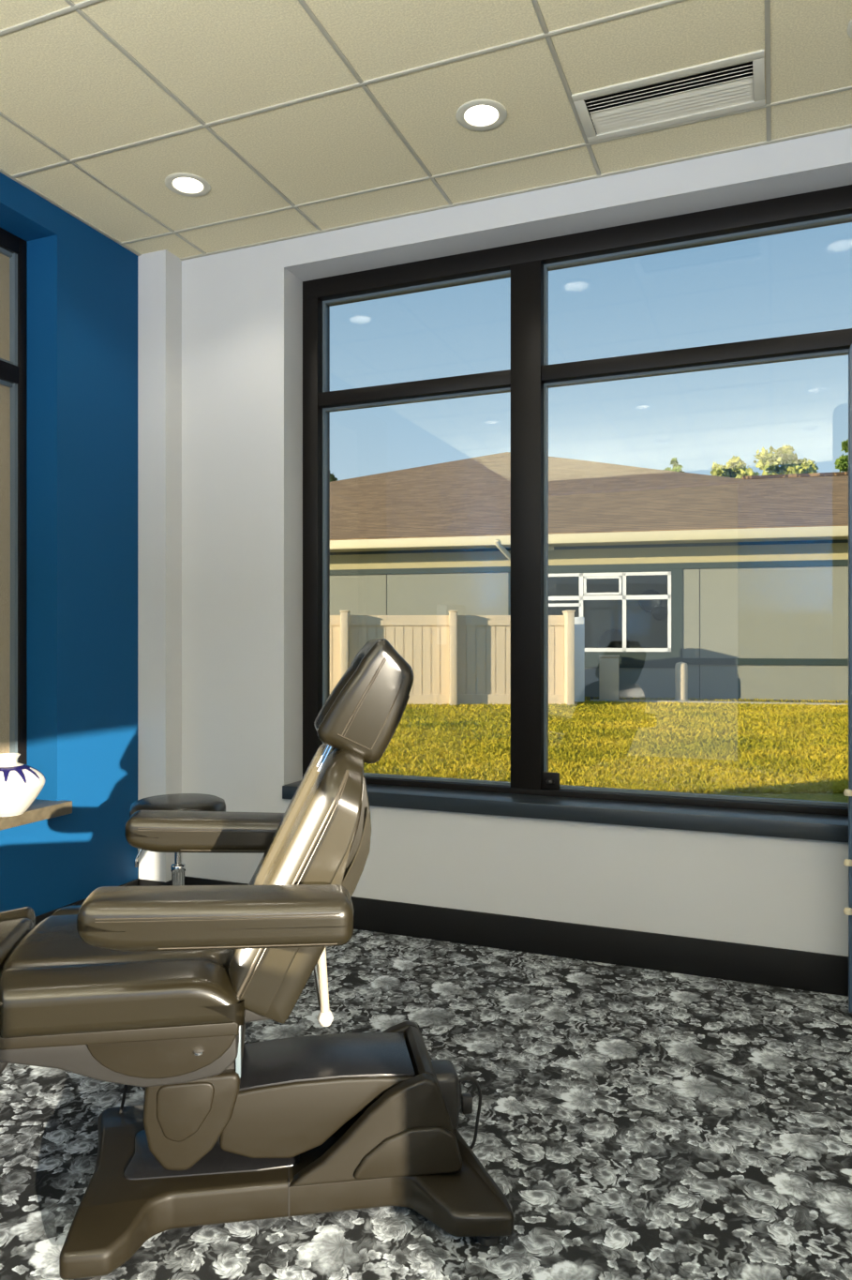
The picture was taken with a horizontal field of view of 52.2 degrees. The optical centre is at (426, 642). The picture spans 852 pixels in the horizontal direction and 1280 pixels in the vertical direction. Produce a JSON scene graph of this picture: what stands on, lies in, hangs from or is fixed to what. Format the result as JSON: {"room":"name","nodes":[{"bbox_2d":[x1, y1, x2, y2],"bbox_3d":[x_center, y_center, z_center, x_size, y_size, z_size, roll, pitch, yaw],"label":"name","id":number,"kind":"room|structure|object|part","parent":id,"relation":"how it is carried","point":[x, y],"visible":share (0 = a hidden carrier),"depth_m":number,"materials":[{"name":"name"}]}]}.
{"room":"medical exam room","nodes":[
{"label":"medical exam room","id":0,"kind":"room"},
{"bbox_2d":[0,172,137,916],"bbox_3d":[-2.479,-0.335,1.501,0.200,3.150,5.832,0,0,22],"label":"wall","id":1,"kind":"structure","parent":0,"point":[82,284],"depth_m":3.72,"materials":[{"name":"blue paint"}]},
{"bbox_2d":[0,227,27,765],"bbox_3d":[-2.018,-0.492,2.923,0.070,2.395,1.625,0,0,22],"label":"window","id":2,"kind":"structure","parent":1,"relation":"in","point":[13,372],"depth_m":3.63,"materials":[{"name":"brown metal"}]},
{"bbox_2d":[0,253,10,753],"bbox_3d":[-2.014,-0.507,2.935,0.016,2.225,1.485,0,0,22],"label":"roller shade","id":3,"kind":"object","parent":2,"relation":"attached to","point":[5,409],"visible":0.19,"depth_m":3.60,"materials":[{"name":"beige"}]},
{"bbox_3d":[-2.011,-1.655,2.939,0.070,0.070,1.510,0,0,22],"label":"frame","id":4,"kind":"part","parent":2,"relation":"part of","materials":[{"name":"brown metal"}]},
{"bbox_3d":[-1.723,-0.492,3.658,0.070,2.395,0.040,0,0,22],"label":"frame","id":5,"kind":"part","parent":2,"relation":"part of","materials":[{"name":"brown metal"}]},
{"bbox_2d":[0,798,72,830],"bbox_3d":[-1.882,0.683,2.868,0.218,0.051,1.683,0,0,22],"label":"shelf","id":6,"kind":"object","parent":1,"relation":"attached to","point":[38,810],"visible":0.8,"depth_m":3.46,"materials":[{"name":"brown wood"}]},
{"bbox_2d":[0,752,45,816],"bbox_3d":[-1.602,0.543,3.327,0.266,0.230,0.266,0,0,22],"label":"vase","id":7,"kind":"object","parent":6,"relation":"on","point":[21,784],"visible":1,"depth_m":3.27,"materials":[{"name":"white ceramic"}]},
{"bbox_2d":[35,879,138,925],"bbox_3d":[-2.386,1.171,1.447,0.014,0.137,5.601,0,0,22],"label":"baseboard","id":8,"kind":"structure","parent":1,"relation":"attached to","point":[135,882],"depth_m":3.66,"materials":[{"name":"black"}]},
{"bbox_2d":[0,929,851,1279],"bbox_3d":[-0.585,1.265,0.769,4.262,0.050,5.882,0,0,22],"label":"floor","id":9,"kind":"structure","parent":0,"point":[636,1123],"depth_m":2.20,"materials":[{"name":"carpet"}]},
{"bbox_2d":[129,793,225,885],"bbox_3d":[-0.913,0.915,3.285,0.506,0.650,0.532,0,0,-3],"label":"stool","id":10,"kind":"object","parent":9,"relation":"on","point":[183,802],"visible":0.21,"depth_m":3.25,"materials":[{"name":"black leather"}]},
{"bbox_3d":[-0.935,0.635,3.284,0.352,0.090,0.352,0,0,-3],"label":"seat","id":11,"kind":"part","parent":10,"relation":"part of","materials":[{"name":"black leather"}]},
{"bbox_3d":[-0.935,0.907,3.284,0.054,0.425,0.054,0,0,-3],"label":"post","id":12,"kind":"part","parent":10,"relation":"part of","materials":[{"name":"silver metal"}]},
{"bbox_2d":[0,638,514,1279],"bbox_3d":[-0.596,0.616,1.907,1.491,1.248,0.841,0,0,-9],"label":"chair","id":13,"kind":"object","parent":9,"relation":"on","point":[156,989],"visible":1,"depth_m":1.79,"materials":[{"name":"brown leather"}]},
{"bbox_2d":[0,906,35,972],"bbox_3d":[-1.108,0.718,1.847,0.460,0.164,0.530,0,0,-9],"label":"cushion","id":14,"kind":"object","parent":13,"relation":"on","point":[15,925],"depth_m":1.95,"materials":[{"name":"leather"}]},
{"bbox_3d":[-0.760,0.824,1.896,0.704,0.116,0.415,0,0,-9],"label":"seat frame","id":15,"kind":"part","parent":13,"relation":"part of","materials":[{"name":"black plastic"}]},
{"bbox_2d":[0,1022,240,1050],"bbox_3d":[-0.807,0.756,1.890,0.808,0.028,0.512,0,0,-9],"label":"frame","id":16,"kind":"object","parent":13,"relation":"on","point":[146,1035],"depth_m":1.67,"materials":[{"name":"plastic"}]},
{"bbox_2d":[0,904,245,1039],"bbox_3d":[-0.639,0.691,1.920,0.490,0.116,0.566,0,0,-9],"label":"seat cushion","id":17,"kind":"object","parent":13,"relation":"on","point":[54,985],"depth_m":1.67,"materials":[{"name":"leather"}]},
{"bbox_3d":[-0.528,0.492,2.270,0.480,0.110,0.146,0,0,-9],"label":"armrest","id":18,"kind":"part","parent":13,"relation":"part of","materials":[{"name":"brown leather"}]},
{"bbox_3d":[-0.376,0.499,1.592,0.480,0.104,0.146,0,0,-9],"label":"armrest","id":19,"kind":"part","parent":13,"relation":"part of","materials":[{"name":"brown leather"}]},
{"bbox_3d":[-0.314,1.171,1.975,0.912,0.078,0.573,0,0,-9],"label":"plate","id":20,"kind":"part","parent":13,"relation":"part of","materials":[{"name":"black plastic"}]},
{"bbox_2d":[227,743,364,1016],"bbox_3d":[-0.290,0.481,1.979,0.290,0.519,0.524,0,0,-9],"label":"backrest cushion","id":21,"kind":"object","parent":13,"relation":"on","point":[319,838],"depth_m":1.74,"materials":[{"name":"leather"}]},
{"bbox_3d":[-0.254,0.762,2.025,0.040,0.167,0.017,0,0,-9],"label":"recline rod","id":22,"kind":"part","parent":13,"relation":"part of","materials":[{"name":"silver metal"}]},
{"bbox_3d":[-0.245,1.021,1.972,0.421,0.162,0.224,0,0,-9],"label":"lift arm","id":23,"kind":"part","parent":13,"relation":"part of","materials":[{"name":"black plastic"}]},
{"bbox_3d":[-0.236,0.740,1.978,0.034,0.201,0.021,0,0,-9],"label":"recline handle","id":24,"kind":"part","parent":13,"relation":"part of","materials":[{"name":"beige"}]},
{"bbox_3d":[-0.229,0.855,1.979,0.038,0.038,0.038,0,0,-9],"label":"handle knob","id":25,"kind":"part","parent":13,"relation":"part of","materials":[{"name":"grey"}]},
{"bbox_3d":[-0.237,0.946,1.974,0.397,0.020,0.208,0,0,-9],"label":"arm","id":26,"kind":"part","parent":13,"relation":"part of","materials":[{"name":"black plastic"}]},
{"bbox_3d":[-0.158,0.455,1.746,0.094,0.245,0.015,0,0,-13],"label":"shell panel","id":27,"kind":"part","parent":13,"relation":"part of","materials":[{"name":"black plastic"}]},
{"bbox_3d":[0.038,1.073,2.060,0.070,0.135,0.095,0,0,-9],"label":"motor","id":28,"kind":"part","parent":13,"relation":"part of","materials":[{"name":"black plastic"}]},
{"bbox_2d":[843,344,851,1012],"bbox_3d":[1.726,0.120,2.745,0.738,2.240,0.200,0,0,22],"label":"panel","id":29,"kind":"object","parent":9,"relation":"on","point":[848,792],"visible":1,"depth_m":2.86,"materials":[{"name":"blue"}]},
{"bbox_2d":[0,0,851,257],"bbox_3d":[-0.529,-1.810,0.773,3.962,0.001,5.732,0,0,22],"label":"ceiling","id":30,"kind":"structure","parent":0,"point":[62,80],"depth_m":2.86,"materials":[{"name":"tile"}]},
{"bbox_2d":[165,172,210,196],"bbox_3d":[-0.942,-1.840,3.437,0.176,0.072,0.176,0,0,22],"label":"recessed light","id":31,"kind":"object","parent":30,"relation":"in","point":[185,184],"visible":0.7,"depth_m":3.47,"materials":[{"name":"beige"}]},
{"bbox_2d":[0,0,851,260],"bbox_3d":[-0.529,-1.813,0.773,3.962,0.017,5.732,0,0,22],"label":"ceiling grid","id":32,"kind":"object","parent":30,"relation":"attached to","point":[72,7],"depth_m":3.08,"materials":[{"name":"beige metal"}]},
{"bbox_2d":[455,99,507,131],"bbox_3d":[0.191,-1.840,2.983,0.176,0.072,0.176,0,0,22],"label":"recessed light","id":33,"kind":"object","parent":30,"relation":"in","point":[476,114],"visible":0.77,"depth_m":3.02,"materials":[{"name":"white"}]},
{"bbox_2d":[572,48,765,142],"bbox_3d":[0.810,-1.857,2.895,0.594,0.107,0.290,0,0,22],"label":"ceiling vent","id":34,"kind":"object","parent":30,"relation":"in","point":[737,82],"visible":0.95,"depth_m":2.93,"materials":[{"name":"beige metal"}]},
{"bbox_2d":[847,18,851,38],"bbox_3d":[1.323,-1.840,2.529,0.176,0.072,0.176,0,0,22],"label":"recessed light","id":35,"kind":"object","parent":30,"relation":"in","point":[850,26],"visible":1,"depth_m":2.56,"materials":[{"name":"white"}]},
{"bbox_2d":[181,127,851,956],"bbox_3d":[0.528,-0.335,3.545,4.262,3.150,0.200,0,0,22],"label":"wall","id":36,"kind":"structure","parent":0,"point":[242,309],"depth_m":3.76,"materials":[{"name":"grey paint"}]},
{"bbox_2d":[137,249,181,882],"bbox_3d":[-1.250,-0.285,4.087,0.158,3.050,0.117,0,0,22],"label":"column","id":37,"kind":"structure","parent":36,"relation":"attached to","point":[159,273],"depth_m":4.04,"materials":[{"name":"grey paint"}]},
{"bbox_2d":[136,875,848,996],"bbox_3d":[0.513,1.171,3.373,3.962,0.137,0.131,0,0,22],"label":"baseboard","id":38,"kind":"structure","parent":36,"relation":"attached to","point":[827,973],"depth_m":3.36,"materials":[{"name":"black"}]},
{"bbox_2d":[282,780,848,843],"bbox_3d":[0.793,0.670,3.409,3.021,0.060,0.189,0,0,22],"label":"sill","id":39,"kind":"structure","parent":36,"relation":"attached to","point":[679,817],"depth_m":3.37,"materials":[{"name":"grey"}]},
{"bbox_2d":[302,184,851,815],"bbox_3d":[0.847,-0.515,3.546,3.025,2.340,0.132,0,0,22],"label":"window","id":40,"kind":"structure","parent":36,"relation":"in","point":[528,264],"depth_m":3.66,"materials":[{"name":"brown metal"}]},
{"bbox_3d":[-0.517,-0.491,4.099,0.080,2.213,0.120,0,0,22],"label":"frame","id":41,"kind":"part","parent":40,"relation":"part of","materials":[{"name":"brown metal"}]},
{"bbox_3d":[0.520,0.580,3.627,0.038,0.020,0.039,0,0,22],"label":"latch knob","id":42,"kind":"part","parent":40,"relation":"part of","materials":[{"name":"black plastic"}]},
{"bbox_3d":[0.849,0.635,3.551,3.025,0.040,0.120,0,0,22],"label":"frame","id":43,"kind":"part","parent":40,"relation":"part of","materials":[{"name":"brown metal"}]},
{"bbox_3d":[0.849,-1.641,3.551,3.025,0.087,0.120,0,0,22],"label":"frame","id":44,"kind":"part","parent":40,"relation":"part of","materials":[{"name":"brown metal"}]},
{"label":"outside","id":45,"kind":"structure","parent":0,"visible":0},
{"bbox_2d":[709,454,760,478],"bbox_3d":[12.911,-3.351,36.152,2.150,8.787,2.563,0,0,-27],"label":"tree","id":46,"kind":"object","parent":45,"point":[735,468],"visible":0.27,"depth_m":35.88,"materials":[{"name":"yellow plant"}]},
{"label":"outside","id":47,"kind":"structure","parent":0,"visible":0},
{"bbox_2d":[753,443,818,475],"bbox_3d":[15.735,-3.841,37.992,2.669,9.768,2.395,0,0,22],"label":"tree","id":48,"kind":"object","parent":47,"point":[784,457],"visible":0.44,"depth_m":37.72,"materials":[{"name":"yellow plant"}]},
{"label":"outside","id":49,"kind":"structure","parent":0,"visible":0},
{"bbox_2d":[664,457,684,472],"bbox_3d":[10.293,-3.322,36.032,1.099,8.726,0.921,0,0,22],"label":"tree","id":50,"kind":"object","parent":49,"point":[677,467],"visible":0.21,"depth_m":35.98,"materials":[{"name":"green plant"}]},
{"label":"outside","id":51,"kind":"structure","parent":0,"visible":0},
{"bbox_2d":[330,472,337,481],"bbox_3d":[-4.907,-3.659,42.099,1.577,9.402,1.418,0,0,22],"label":"tree","id":52,"kind":"object","parent":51,"point":[332,476],"visible":0.06,"depth_m":41.64,"materials":[{"name":"green plant"}]},
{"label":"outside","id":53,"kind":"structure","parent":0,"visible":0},
{"bbox_2d":[363,695,848,802],"bbox_3d":[4.207,1.240,18.561,46.000,0.400,30.413,0,0,22],"label":"lawn","id":54,"kind":"structure","parent":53,"point":[828,797],"depth_m":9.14,"materials":[{"name":"plant"}]},
{"bbox_2d":[330,610,585,705],"bbox_3d":[-0.293,0.280,14.629,6.032,1.620,0.682,0,0,0],"label":"vinyl fence","id":55,"kind":"object","parent":54,"relation":"on","point":[453,658],"visible":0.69,"depth_m":14.57,"materials":[{"name":"beige plastic"}]},
{"bbox_3d":[-2.360,0.292,14.595,1.897,1.495,0.100,0,0,0],"label":"panel","id":56,"kind":"part","parent":55,"relation":"part of","materials":[{"name":"beige plastic"}]},
{"bbox_3d":[-1.350,0.292,14.515,0.123,1.595,0.430,0,0,0],"label":"post","id":57,"kind":"part","parent":55,"relation":"part of","materials":[{"name":"beige plastic"}]},
{"bbox_3d":[-0.447,0.292,14.595,1.681,1.495,0.100,0,0,0],"label":"panel","id":58,"kind":"part","parent":55,"relation":"part of","materials":[{"name":"beige plastic"}]},
{"bbox_3d":[0.451,0.292,14.515,0.116,1.595,0.430,0,0,0],"label":"post","id":59,"kind":"part","parent":55,"relation":"part of","materials":[{"name":"beige plastic"}]},
{"bbox_3d":[1.415,0.292,14.595,1.813,1.495,0.100,0,0,0],"label":"panel","id":60,"kind":"part","parent":55,"relation":"part of","materials":[{"name":"beige plastic"}]},
{"bbox_3d":[2.383,0.292,14.515,0.123,1.595,0.430,0,0,0],"label":"post","id":61,"kind":"part","parent":55,"relation":"part of","materials":[{"name":"beige plastic"}]},
{"bbox_2d":[330,451,848,700],"bbox_3d":[1.708,-2.551,25.944,21.899,7.382,19.419,0,0,13],"label":"building","id":62,"kind":"structure","parent":54,"relation":"on","point":[750,573],"depth_m":16.45,"materials":[{"name":"grey paint"}]},
{"bbox_3d":[3.316,-1.063,16.308,0.699,0.352,0.065,0,0,13],"label":"vent sash","id":63,"kind":"part","parent":62,"relation":"part of","materials":[{"name":"white"}]},
{"bbox_2d":[598,628,630,647],"bbox_3d":[3.609,-0.028,16.684,0.600,0.480,0.600,0,0,13],"label":"lamp","id":64,"kind":"object","parent":62,"relation":"in","point":[611,638],"visible":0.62,"depth_m":16.48,"materials":[{"name":"grey"}]},
{"bbox_2d":[639,589,662,612],"bbox_3d":[4.361,-0.801,16.878,0.441,0.441,0.060,0,0,13],"label":"tray","id":65,"kind":"object","parent":62,"relation":"attached to","point":[647,605],"visible":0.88,"depth_m":16.86,"materials":[{"name":"green metal"}]},
{"bbox_2d":[652,605,667,620],"bbox_3d":[4.511,-0.560,16.761,0.294,0.294,0.060,0,0,13],"label":"tray","id":66,"kind":"object","parent":62,"relation":"attached to","point":[659,612],"visible":0.98,"depth_m":16.74,"materials":[{"name":"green metal"}]},
{"bbox_2d":[590,699,848,705],"bbox_3d":[13.201,1.050,12.925,21.149,0.080,0.124,0,0,13],"label":"kerb","id":67,"kind":"object","parent":54,"relation":"on","point":[629,700],"visible":0.4,"depth_m":14.78,"materials":[{"name":"concrete"}]},
{"bbox_2d":[834,438,848,471],"bbox_3d":[14.719,-2.993,29.964,1.023,8.070,1.420,0,0,42],"label":"tree","id":68,"kind":"object","parent":54,"relation":"on","point":[842,463],"visible":0.19,"depth_m":29.81,"materials":[{"name":"green plant"}]},
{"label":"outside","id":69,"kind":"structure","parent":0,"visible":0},
{"bbox_2d":[585,696,848,703],"bbox_3d":[-0.719,1.060,16.750,50.000,0.060,1.001,0,0,13],"label":"path","id":70,"kind":"structure","parent":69,"point":[592,698],"depth_m":15.52,"materials":[{"name":"grey concrete"}]},
{"bbox_2d":[599,655,619,699],"bbox_3d":[3.281,0.630,15.559,0.360,0.800,0.260,0,0,13],"label":"utility box","id":71,"kind":"object","parent":70,"relation":"on","point":[609,665],"visible":0.9,"depth_m":15.45,"materials":[{"name":"grey plastic"}]},
{"bbox_3d":[3.281,0.250,15.559,0.360,0.040,0.260,0,0,13],"label":"lid","id":72,"kind":"part","parent":71,"relation":"part of","materials":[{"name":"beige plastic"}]},
{"bbox_2d":[673,662,690,700],"bbox_3d":[4.505,0.685,15.325,0.300,0.690,0.300,0,0,13],"label":"bollard","id":73,"kind":"object","parent":70,"relation":"on","point":[681,668],"visible":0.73,"depth_m":15.24,"materials":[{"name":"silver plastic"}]}
]}

